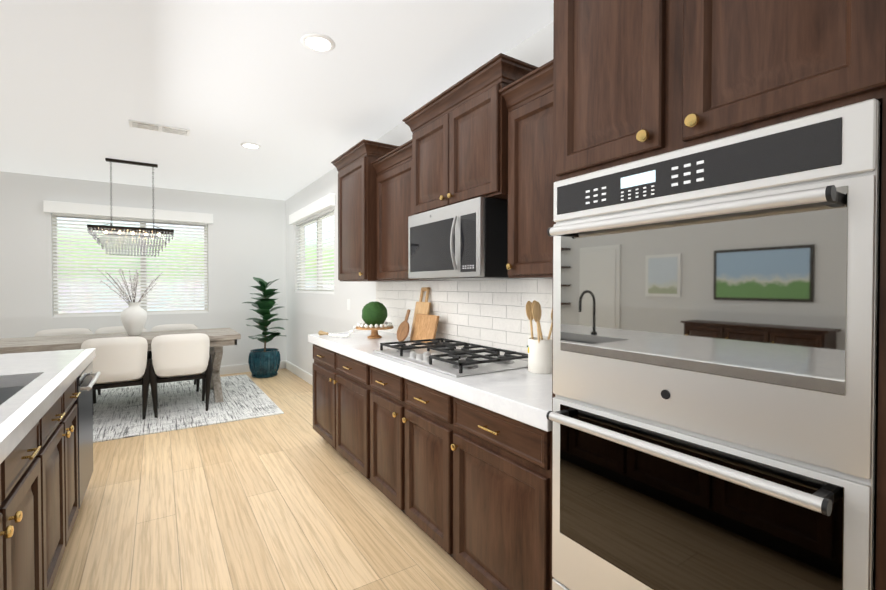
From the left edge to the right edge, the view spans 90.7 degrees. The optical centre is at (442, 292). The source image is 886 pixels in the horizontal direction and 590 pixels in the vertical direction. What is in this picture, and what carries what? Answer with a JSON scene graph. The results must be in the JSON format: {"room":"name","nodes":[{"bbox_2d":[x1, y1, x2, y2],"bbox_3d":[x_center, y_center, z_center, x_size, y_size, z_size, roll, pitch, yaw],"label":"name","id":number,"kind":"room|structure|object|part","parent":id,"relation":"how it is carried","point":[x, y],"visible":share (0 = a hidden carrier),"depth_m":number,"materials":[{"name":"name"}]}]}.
{"room":"kitchen","nodes":[
{"label":"kitchen","id":0,"kind":"room"},
{"bbox_2d":[0,171,285,365],"bbox_3d":[-5.274,-0.099,5.363,6.840,2.700,0.160,-1,1,-33],"label":"wall","id":1,"kind":"structure","parent":0,"point":[246,240],"depth_m":6.16,"materials":[{"name":"white paint"}]},
{"bbox_2d":[43,200,212,223],"bbox_3d":[-4.171,-1.073,5.931,1.865,0.140,0.063,-1,1,-33],"label":"window valance","id":2,"kind":"object","parent":1,"relation":"attached to","point":[99,210],"visible":1,"depth_m":5.84,"materials":[{"name":"white"}]},
{"bbox_2d":[52,215,208,317],"bbox_3d":[-4.226,-0.354,6.026,1.745,1.330,0.134,-1,1,-33],"label":"window","id":3,"kind":"structure","parent":1,"relation":"in","point":[58,313],"depth_m":6.00,"materials":[{"name":"white plastic"}]},
{"bbox_2d":[52,213,207,316],"bbox_3d":[-4.212,-0.359,6.004,1.721,1.316,0.053,-1,1,-33],"label":"window blinds","id":4,"kind":"object","parent":3,"relation":"attached to","point":[73,216],"visible":0.92,"depth_m":5.93,"materials":[{"name":"white plastic"}]},
{"bbox_2d":[219,360,284,374],"bbox_3d":[-5.311,1.188,5.254,6.640,0.130,0.014,-1,1,-33],"label":"baseboard","id":5,"kind":"structure","parent":1,"relation":"attached to","point":[239,368],"depth_m":6.66,"materials":[{"name":"white wood"}]},
{"bbox_2d":[51,368,485,589],"bbox_3d":[-2.411,1.367,0.984,6.840,0.100,10.740,-1,1,-33],"label":"floor","id":6,"kind":"structure","parent":0,"point":[290,498],"depth_m":2.49,"materials":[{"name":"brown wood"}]},
{"bbox_2d":[0,356,100,589],"bbox_3d":[-1.779,0.888,1.047,1.216,0.857,3.670,-1,1,-33],"label":"kitchen island","id":7,"kind":"object","parent":6,"relation":"on","point":[46,434],"depth_m":1.71,"materials":[{"name":"brown wood"}]},
{"bbox_2d":[0,348,95,459],"bbox_3d":[-1.808,0.430,1.016,1.220,0.057,3.740,-1,1,-33],"label":"island countertop","id":8,"kind":"structure","parent":7,"relation":"on","point":[47,374],"depth_m":1.99,"materials":[{"name":"white stone"}]},
{"bbox_2d":[0,380,27,403],"bbox_3d":[-1.900,0.558,1.662,0.502,0.243,0.832,-1,1,-33],"label":"sink","id":9,"kind":"object","parent":8,"relation":"in","point":[6,390],"depth_m":2.04,"materials":[{"name":"grey metal"}]},
{"bbox_2d":[74,361,100,508],"bbox_3d":[-2.127,0.809,2.631,0.071,0.735,0.595,-1,1,-33],"label":"dishwasher","id":10,"kind":"object","parent":7,"relation":"in","point":[84,402],"depth_m":2.56,"materials":[{"name":"silver metal"}]},
{"bbox_2d":[93,374,283,442],"bbox_3d":[-3.570,1.255,4.708,3.040,0.010,2.350,-1,1,-33],"label":"rug","id":11,"kind":"object","parent":6,"relation":"on","point":[117,411],"visible":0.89,"depth_m":4.71,"materials":[{"name":"white fabric"}]},
{"bbox_2d":[34,328,92,336],"bbox_3d":[-4.295,0.834,4.935,0.572,0.824,0.562,-1,1,-33],"label":"chair","id":12,"kind":"object","parent":11,"relation":"on","point":[65,331],"visible":0.06,"depth_m":5.06,"materials":[{"name":"white fabric"}]},
{"bbox_2d":[81,337,149,419],"bbox_3d":[-3.263,0.842,4.375,0.572,0.824,0.562,-1,1,-33],"label":"chair","id":13,"kind":"object","parent":11,"relation":"on","point":[120,362],"visible":0.75,"depth_m":4.20,"materials":[{"name":"white fabric"}]},
{"bbox_2d":[0,328,240,402],"bbox_3d":[-3.553,0.866,4.791,2.325,0.762,0.938,-1,1,-33],"label":"dining table","id":14,"kind":"object","parent":11,"relation":"on","point":[219,338],"visible":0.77,"depth_m":4.88,"materials":[{"name":"grey wood"}]},
{"bbox_2d":[98,269,162,335],"bbox_3d":[-3.443,0.111,4.827,0.592,0.744,0.444,-1,1,-33],"label":"vase","id":15,"kind":"object","parent":14,"relation":"on","point":[133,316],"visible":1,"depth_m":4.79,"materials":[{"name":"white ceramic"}]},
{"bbox_2d":[93,326,148,403],"bbox_3d":[-3.851,0.830,5.224,0.572,0.824,0.562,-1,1,-33],"label":"chair","id":16,"kind":"object","parent":11,"relation":"on","point":[114,329],"visible":0.06,"depth_m":5.29,"materials":[{"name":"white fabric"}]},
{"bbox_2d":[149,324,199,391],"bbox_3d":[-3.382,0.825,5.530,0.572,0.824,0.562,-1,1,-33],"label":"chair","id":17,"kind":"object","parent":11,"relation":"on","point":[167,327],"visible":0.19,"depth_m":5.62,"materials":[{"name":"white fabric"}]},
{"bbox_2d":[150,333,212,417],"bbox_3d":[-2.802,0.838,4.676,0.572,0.824,0.562,-1,1,-33],"label":"chair","id":18,"kind":"object","parent":11,"relation":"on","point":[180,357],"visible":0.98,"depth_m":4.46,"materials":[{"name":"white fabric"}]},
{"bbox_2d":[243,277,287,377],"bbox_3d":[-2.623,0.504,6.480,0.670,1.460,0.638,-1,1,-33],"label":"fiddle leaf fig","id":19,"kind":"object","parent":6,"relation":"on","point":[264,362],"visible":1,"depth_m":6.35,"materials":[{"name":"green plant"}]},
{"bbox_2d":[310,342,363,475],"bbox_3d":[-0.538,0.858,3.427,0.624,0.845,1.214,-1,1,-33],"label":"base cabinet","id":20,"kind":"object","parent":6,"relation":"on","point":[338,381],"depth_m":3.20,"materials":[{"name":"brown wood"}]},
{"bbox_2d":[364,366,447,552],"bbox_3d":[0.045,0.872,2.531,0.624,0.845,0.925,-1,1,-33],"label":"base cabinet","id":21,"kind":"object","parent":6,"relation":"on","point":[406,423],"depth_m":2.30,"materials":[{"name":"brown wood"}]},
{"bbox_2d":[448,398,551,589],"bbox_3d":[0.463,0.881,1.889,0.624,0.845,0.608,-1,1,-33],"label":"base cabinet","id":22,"kind":"object","parent":6,"relation":"on","point":[458,470],"depth_m":1.70,"materials":[{"name":"brown wood"}]},
{"bbox_2d":[308,330,551,433],"bbox_3d":[-0.135,0.409,2.779,0.648,0.069,2.760,-1,1,-33],"label":"countertop","id":23,"kind":"structure","parent":22,"relation":"on","point":[521,395],"depth_m":1.94,"materials":[{"name":"white stone"}]},
{"bbox_2d":[318,301,393,338],"bbox_3d":[-0.690,0.216,3.543,0.489,0.291,0.546,-1,1,-33],"label":"cake stand","id":24,"kind":"object","parent":23,"relation":"on","point":[374,315],"visible":1,"depth_m":3.43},
{"bbox_2d":[397,309,410,340],"bbox_3d":[-0.288,0.249,3.279,0.088,0.239,0.160,-1,1,-33],"label":"round cutting board","id":25,"kind":"object","parent":23,"relation":"on","point":[403,331],"visible":0.96,"depth_m":3.27,"materials":[{"name":"brown wood"}]},
{"bbox_2d":[410,287,430,339],"bbox_3d":[-0.164,0.165,3.299,0.094,0.406,0.200,-1,1,-33],"label":"cutting board","id":26,"kind":"object","parent":23,"relation":"on","point":[421,307],"visible":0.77,"depth_m":3.30,"materials":[{"name":"brown wood"}]},
{"bbox_2d":[411,313,439,342],"bbox_3d":[-0.133,0.266,3.159,0.071,0.212,0.300,-1,1,-33],"label":"rectangular cutting board","id":27,"kind":"object","parent":23,"relation":"on","point":[425,326],"visible":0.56,"depth_m":3.14,"materials":[{"name":"brown wood"}]},
{"bbox_2d":[374,338,527,376],"bbox_3d":[0.036,0.349,2.507,0.530,0.056,0.910,-1,1,-33],"label":"gas cooktop","id":28,"kind":"object","parent":23,"relation":"in","point":[447,357],"visible":0.98,"depth_m":2.34,"materials":[{"name":"silver metal"}]},
{"bbox_2d":[526,300,551,373],"bbox_3d":[0.465,0.211,2.134,0.212,0.345,0.161,-1,1,-33],"label":"utensil crock","id":29,"kind":"object","parent":23,"relation":"on","point":[539,346],"visible":0.9,"depth_m":2.06,"materials":[{"name":"white ceramic"}]},
{"bbox_2d":[867,0,885,589],"bbox_3d":[1.197,0.108,0.741,0.633,2.425,0.529,-1,1,-33],"label":"tall cabinet","id":30,"kind":"object","parent":6,"relation":"on","point":[876,83],"depth_m":0.78,"materials":[{"name":"brown wood"}]},
{"bbox_2d":[546,99,881,589],"bbox_3d":[0.794,0.330,1.253,0.696,1.365,0.756,-1,1,-33],"label":"double wall oven","id":31,"kind":"object","parent":30,"relation":"in","point":[713,415],"visible":1,"depth_m":0.98,"materials":[{"name":"silver metal"}]},
{"bbox_2d":[0,0,553,200],"bbox_3d":[-2.411,-1.433,0.942,6.840,0.100,10.740,-1,1,-33],"label":"ceiling","id":32,"kind":"structure","parent":0,"point":[82,82],"depth_m":2.89,"materials":[{"name":"white paint"}]},
{"bbox_2d":[87,158,173,256],"bbox_3d":[-3.429,-0.920,4.833,0.762,1.040,0.302,-1,1,-33],"label":"crystal chandelier","id":33,"kind":"object","parent":32,"relation":"hanging from","point":[118,230],"visible":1,"depth_m":4.79,"materials":[{"name":"clear glass"}]},
{"bbox_2d":[128,119,189,135],"bbox_3d":[-2.446,-1.417,3.783,0.440,0.016,0.170,-1,1,-33],"label":"ceiling vent","id":34,"kind":"object","parent":32,"relation":"in","point":[158,127],"visible":1,"depth_m":3.76,"materials":[{"name":"white metal"}]},
{"bbox_2d":[240,142,260,148],"bbox_3d":[-1.875,-1.427,4.262,0.188,0.010,0.188,-1,1,-33],"label":"recessed light","id":35,"kind":"object","parent":32,"relation":"in","point":[248,145],"visible":0.98,"depth_m":4.25,"materials":[{"name":"white"}]},
{"bbox_2d":[301,33,334,51],"bbox_3d":[-0.702,-1.400,2.460,0.188,0.010,0.188,-1,1,-33],"label":"recessed light","id":36,"kind":"object","parent":32,"relation":"in","point":[316,42],"visible":1,"depth_m":2.45,"materials":[{"name":"white"}]},
{"bbox_2d":[286,21,553,374],"bbox_3d":[0.410,-0.059,2.679,0.160,2.700,10.540,-1,1,-33],"label":"wall","id":37,"kind":"structure","parent":0,"point":[309,313],"depth_m":5.32,"materials":[{"name":"white paint"}]},
{"bbox_2d":[285,360,312,385],"bbox_3d":[-1.580,1.183,5.596,0.014,0.130,3.450,-1,1,-33],"label":"baseboard","id":38,"kind":"structure","parent":37,"relation":"attached to","point":[286,364],"depth_m":6.36,"materials":[{"name":"white wood"}]},
{"bbox_2d":[289,193,334,224],"bbox_3d":[-1.783,-1.081,5.824,0.063,0.140,1.890,-1,1,-33],"label":"window valance","id":39,"kind":"object","parent":37,"relation":"attached to","point":[324,203],"visible":1,"depth_m":5.59,"materials":[{"name":"white"}]},
{"bbox_2d":[295,212,333,293],"bbox_3d":[-1.698,-0.507,5.888,0.134,1.040,1.770,-1,1,-33],"label":"window","id":40,"kind":"structure","parent":37,"relation":"in","point":[319,222],"depth_m":5.89,"materials":[{"name":"white plastic"}]},
{"bbox_2d":[296,207,333,292],"bbox_3d":[-1.720,-0.512,5.874,0.053,1.026,1.746,-1,1,-33],"label":"window blinds","id":41,"kind":"object","parent":40,"relation":"attached to","point":[317,216],"visible":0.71,"depth_m":5.78,"materials":[{"name":"white plastic"}]},
{"label":"glass","id":42,"kind":"part","parent":40,"relation":"part of","materials":[{"name":"glass"}]},
{"bbox_2d":[347,299,349,309],"bbox_3d":[-1.019,0.131,4.722,0.008,0.116,0.072,-1,1,-33],"label":"switch plate","id":43,"kind":"object","parent":37,"relation":"attached to","point":[348,304],"visible":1,"depth_m":4.71,"materials":[{"name":"white plastic"}]},
{"bbox_2d":[335,141,394,281],"bbox_3d":[-0.616,-0.620,3.749,0.380,1.050,0.623,-1,1,-33],"label":"upper cabinet","id":44,"kind":"object","parent":37,"relation":"attached to","point":[356,169],"depth_m":3.51,"materials":[{"name":"brown wood"}]},
{"bbox_2d":[375,145,439,280],"bbox_3d":[-0.234,-0.537,3.245,0.290,0.900,0.637,-1,1,-33],"label":"upper cabinet","id":45,"kind":"object","parent":37,"relation":"attached to","point":[391,223],"depth_m":3.20,"materials":[{"name":"brown wood"}]},
{"bbox_2d":[376,279,552,359],"bbox_3d":[0.129,0.145,2.957,0.008,0.451,2.775,-1,1,-33],"label":"tile backsplash","id":46,"kind":"structure","parent":37,"relation":"attached to","point":[490,313],"depth_m":2.80,"materials":[{"name":"white tile"}]},
{"bbox_2d":[407,61,530,220],"bbox_3d":[0.167,-0.805,2.593,0.325,0.625,0.881,-1,1,-33],"label":"upper cabinet","id":47,"kind":"object","parent":37,"relation":"attached to","point":[485,130],"depth_m":2.39,"materials":[{"name":"brown wood"}]},
{"bbox_2d":[408,197,519,279],"bbox_3d":[0.111,-0.284,2.606,0.410,0.410,0.760,-1,1,-33],"label":"microwave","id":48,"kind":"object","parent":47,"relation":"attached to","point":[466,240],"visible":0.96,"depth_m":2.34,"materials":[{"name":"silver metal"}]},
{"bbox_2d":[503,65,552,278],"bbox_3d":[0.600,-0.518,1.973,0.280,0.900,0.634,-1,1,-33],"label":"upper cabinet","id":49,"kind":"object","parent":37,"relation":"attached to","point":[529,197],"depth_m":2.02,"materials":[{"name":"brown wood"}]},
{"label":"outside","id":50,"kind":"structure","parent":0,"visible":0},
{"bbox_2d":[58,216,333,312],"bbox_3d":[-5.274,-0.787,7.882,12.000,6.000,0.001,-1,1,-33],"label":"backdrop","id":51,"kind":"structure","parent":50,"point":[308,236],"depth_m":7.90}
]}

